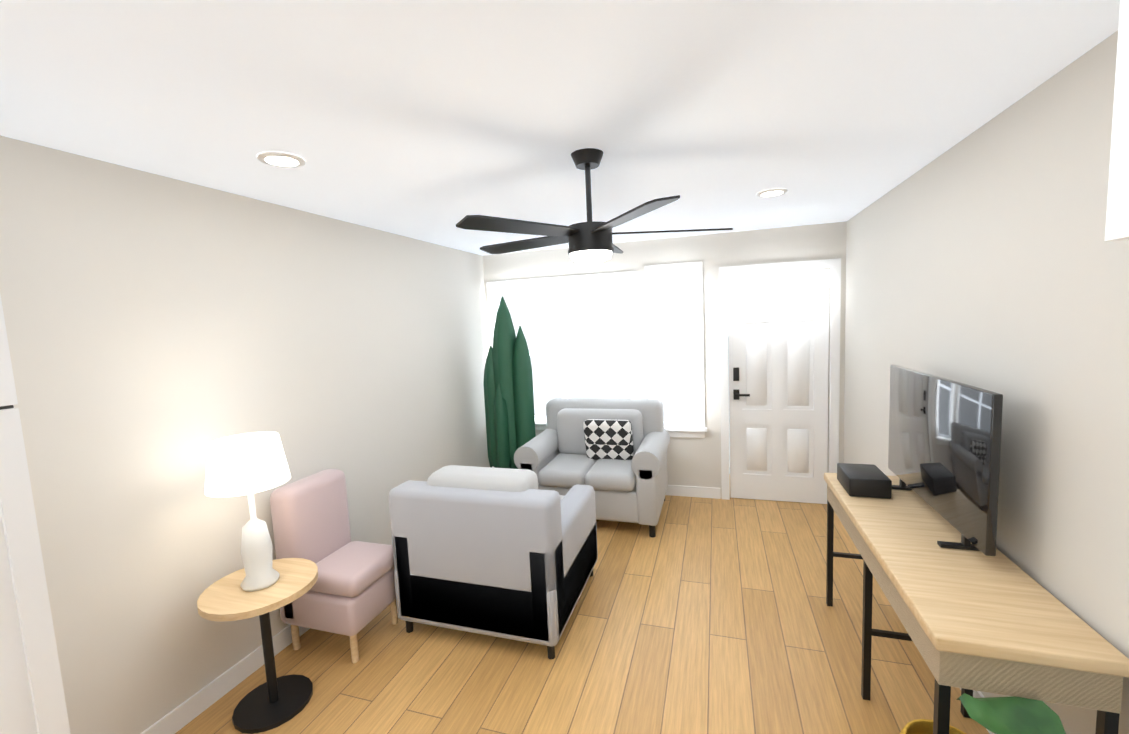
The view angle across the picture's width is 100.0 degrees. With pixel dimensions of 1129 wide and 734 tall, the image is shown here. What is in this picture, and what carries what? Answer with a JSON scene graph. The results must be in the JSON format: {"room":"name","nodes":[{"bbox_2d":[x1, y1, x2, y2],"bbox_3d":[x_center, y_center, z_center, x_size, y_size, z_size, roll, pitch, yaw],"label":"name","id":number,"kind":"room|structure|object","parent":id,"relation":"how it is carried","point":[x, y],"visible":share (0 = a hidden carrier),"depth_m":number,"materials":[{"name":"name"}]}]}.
{"room":"living room","nodes":[
{"label":"living room","id":0,"kind":"room"},
{"bbox_2d":[0,135,489,733],"bbox_3d":[-2.249,0.549,0.604,0.120,2.410,9.530,-1,6,18],"label":"wall","id":1,"kind":"structure","parent":0,"point":[162,331],"depth_m":2.11,"materials":[{"name":"white paint"}]},
{"bbox_2d":[140,625,309,733],"bbox_3d":[-1.299,1.402,3.316,0.012,0.100,3.760,-1,6,18],"label":"baseboard","id":2,"kind":"structure","parent":1,"relation":"attached to","point":[183,714],"depth_m":2.23,"materials":[{"name":"white"}]},
{"bbox_2d":[0,0,1119,255],"bbox_3d":[-0.677,-0.721,-0.040,3.540,0.100,9.530,-1,6,18],"label":"ceiling","id":3,"kind":"structure","parent":0,"point":[430,120],"depth_m":1.48,"materials":[{"name":"white paint"}]},
{"bbox_2d":[257,152,305,167],"bbox_3d":[-1.144,-0.836,1.916,0.170,0.009,0.170,-1,6,18],"label":"recessed light","id":4,"kind":"object","parent":3,"relation":"in","point":[282,159],"visible":0.94,"depth_m":1.90,"materials":[{"name":"white plastic"}]},
{"bbox_2d":[456,148,732,263],"bbox_3d":[0.114,-0.683,2.082,1.187,0.460,1.142,-1,6,18],"label":"ceiling fan","id":5,"kind":"object","parent":3,"relation":"hanging from","point":[589,241],"visible":1,"depth_m":1.97,"materials":[{"name":"black metal"}]},
{"bbox_2d":[756,188,787,196],"bbox_3d":[1.229,-1.030,2.806,0.170,0.009,0.170,-1,6,18],"label":"recessed light","id":6,"kind":"object","parent":3,"relation":"in","point":[772,192],"visible":0.98,"depth_m":2.78,"materials":[{"name":"white plastic"}]},
{"bbox_2d":[175,474,988,733],"bbox_3d":[-0.473,1.752,0.490,3.540,0.120,10.130,-1,6,18],"label":"floor","id":7,"kind":"structure","parent":0,"point":[697,615],"depth_m":2.40,"materials":[{"name":"brown wood"}]},
{"bbox_2d":[0,294,70,733],"bbox_3d":[-1.681,0.615,1.103,0.632,2.130,0.460,-1,6,18],"label":"door","id":8,"kind":"structure","parent":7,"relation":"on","point":[32,698],"depth_m":1.19,"materials":[{"name":"white wood"}]},
{"bbox_2d":[197,558,317,733],"bbox_3d":[-1.359,1.270,2.169,0.460,0.590,0.460,-1,6,18],"label":"side table","id":9,"kind":"object","parent":7,"relation":"on","point":[273,701],"visible":0.96,"depth_m":2.13,"materials":[{"name":"brown wood"}]},
{"bbox_2d":[205,432,290,591],"bbox_3d":[-1.388,0.645,2.108,0.320,0.665,0.320,-1,6,18],"label":"table lamp","id":10,"kind":"object","parent":9,"relation":"on","point":[249,464],"visible":1,"depth_m":2.05,"materials":[{"name":"white ceramic"}]},
{"bbox_2d":[270,469,397,662],"bbox_3d":[-1.233,1.064,2.623,0.510,0.900,0.420,-1,6,18],"label":"accent chair","id":11,"kind":"object","parent":7,"relation":"on","point":[351,593],"visible":0.77,"depth_m":2.50,"materials":[{"name":"pink fabric"}]},
{"bbox_2d":[388,465,597,658],"bbox_3d":[-0.368,0.998,2.899,0.950,0.900,0.920,-1,6,18],"label":"armchair","id":12,"kind":"object","parent":7,"relation":"on","point":[508,553],"visible":1,"depth_m":2.47,"materials":[{"name":"grey fabric"}]},
{"bbox_2d":[483,296,535,468],"bbox_3d":[-0.529,0.311,4.541,0.517,1.960,0.340,-1,6,18],"label":"cactus","id":13,"kind":"object","parent":7,"relation":"on","point":[509,402],"visible":0.81,"depth_m":4.45,"materials":[{"name":"green plant"}]},
{"bbox_2d":[514,398,669,537],"bbox_3d":[0.282,0.815,4.165,1.200,0.960,0.890,-1,6,18],"label":"loveseat","id":14,"kind":"object","parent":7,"relation":"on","point":[612,453],"visible":0.92,"depth_m":3.99,"materials":[{"name":"grey fabric"}]},
{"bbox_2d":[900,719,966,733],"bbox_3d":[1.288,1.391,1.593,0.270,0.225,0.270,-1,6,18],"label":"basket","id":15,"kind":"object","parent":7,"relation":"on","point":[921,726],"visible":0.83,"depth_m":1.70,"materials":[{"name":"plastic"}]},
{"bbox_2d":[956,693,1065,733],"bbox_3d":[1.156,1.228,1.056,0.525,0.666,0.553,-1,6,18],"label":"leaf plant","id":16,"kind":"object","parent":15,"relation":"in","point":[1009,715],"visible":1,"depth_m":1.23,"materials":[{"name":"plant"}]},
{"bbox_2d":[824,473,1128,733],"bbox_3d":[1.481,1.065,1.990,0.425,0.780,1.460,-1,6,18],"label":"console","id":17,"kind":"object","parent":7,"relation":"on","point":[998,623],"visible":0.83,"depth_m":1.45,"materials":[{"name":"brown wood"}]},
{"bbox_2d":[837,463,891,498],"bbox_3d":[1.528,0.578,2.427,0.180,0.092,0.260,-1,6,18],"label":"media box","id":18,"kind":"object","parent":17,"relation":"on","point":[865,480],"visible":1,"depth_m":2.33,"materials":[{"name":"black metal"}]},
{"bbox_2d":[888,365,1002,555],"bbox_3d":[1.605,0.346,2.070,0.170,0.618,0.980,-1,6,18],"label":"tv","id":19,"kind":"object","parent":17,"relation":"on","point":[944,450],"visible":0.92,"depth_m":1.87,"materials":[{"name":"black glass"}]},
{"bbox_2d":[483,221,846,499],"bbox_3d":[0.793,0.028,4.516,3.540,2.410,0.170,-1,6,18],"label":"wall","id":20,"kind":"structure","parent":0,"point":[698,452],"depth_m":4.34,"materials":[{"name":"white paint"}]},
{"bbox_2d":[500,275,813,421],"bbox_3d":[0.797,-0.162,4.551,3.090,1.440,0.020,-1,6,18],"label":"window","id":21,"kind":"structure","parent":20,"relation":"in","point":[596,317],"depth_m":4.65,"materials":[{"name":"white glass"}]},
{"bbox_2d":[666,485,720,498],"bbox_3d":[0.369,1.187,4.738,2.265,0.100,0.012,-1,6,18],"label":"baseboard","id":22,"kind":"structure","parent":20,"relation":"attached to","point":[673,490],"depth_m":4.46,"materials":[{"name":"white"}]},
{"bbox_2d":[728,269,828,503],"bbox_3d":[1.874,0.198,4.169,0.799,2.031,0.090,-1,6,18],"label":"door","id":23,"kind":"structure","parent":20,"relation":"in","point":[778,386],"depth_m":4.18,"materials":[{"name":"white wood"}]},
{"bbox_2d":[843,30,1128,733],"bbox_3d":[1.008,0.505,-0.440,0.120,2.410,9.530,-1,6,18],"label":"wall","id":24,"kind":"structure","parent":0,"point":[986,256],"depth_m":1.61,"materials":[{"name":"white paint"}]},
{"bbox_2d":[960,688,994,733],"bbox_3d":[0.997,1.654,-0.307,0.012,0.100,9.290,-1,6,18],"label":"baseboard","id":25,"kind":"structure","parent":24,"relation":"attached to","point":[976,694],"depth_m":1.96,"materials":[{"name":"white"}]},
{"bbox_2d":[1105,0,1128,240],"bbox_3d":[0.991,-0.483,0.421,0.408,0.608,0.580,-1,6,18],"label":"soffit","id":26,"kind":"structure","parent":0,"point":[1117,220],"depth_m":0.75,"materials":[{"name":"white paint"}]}
]}

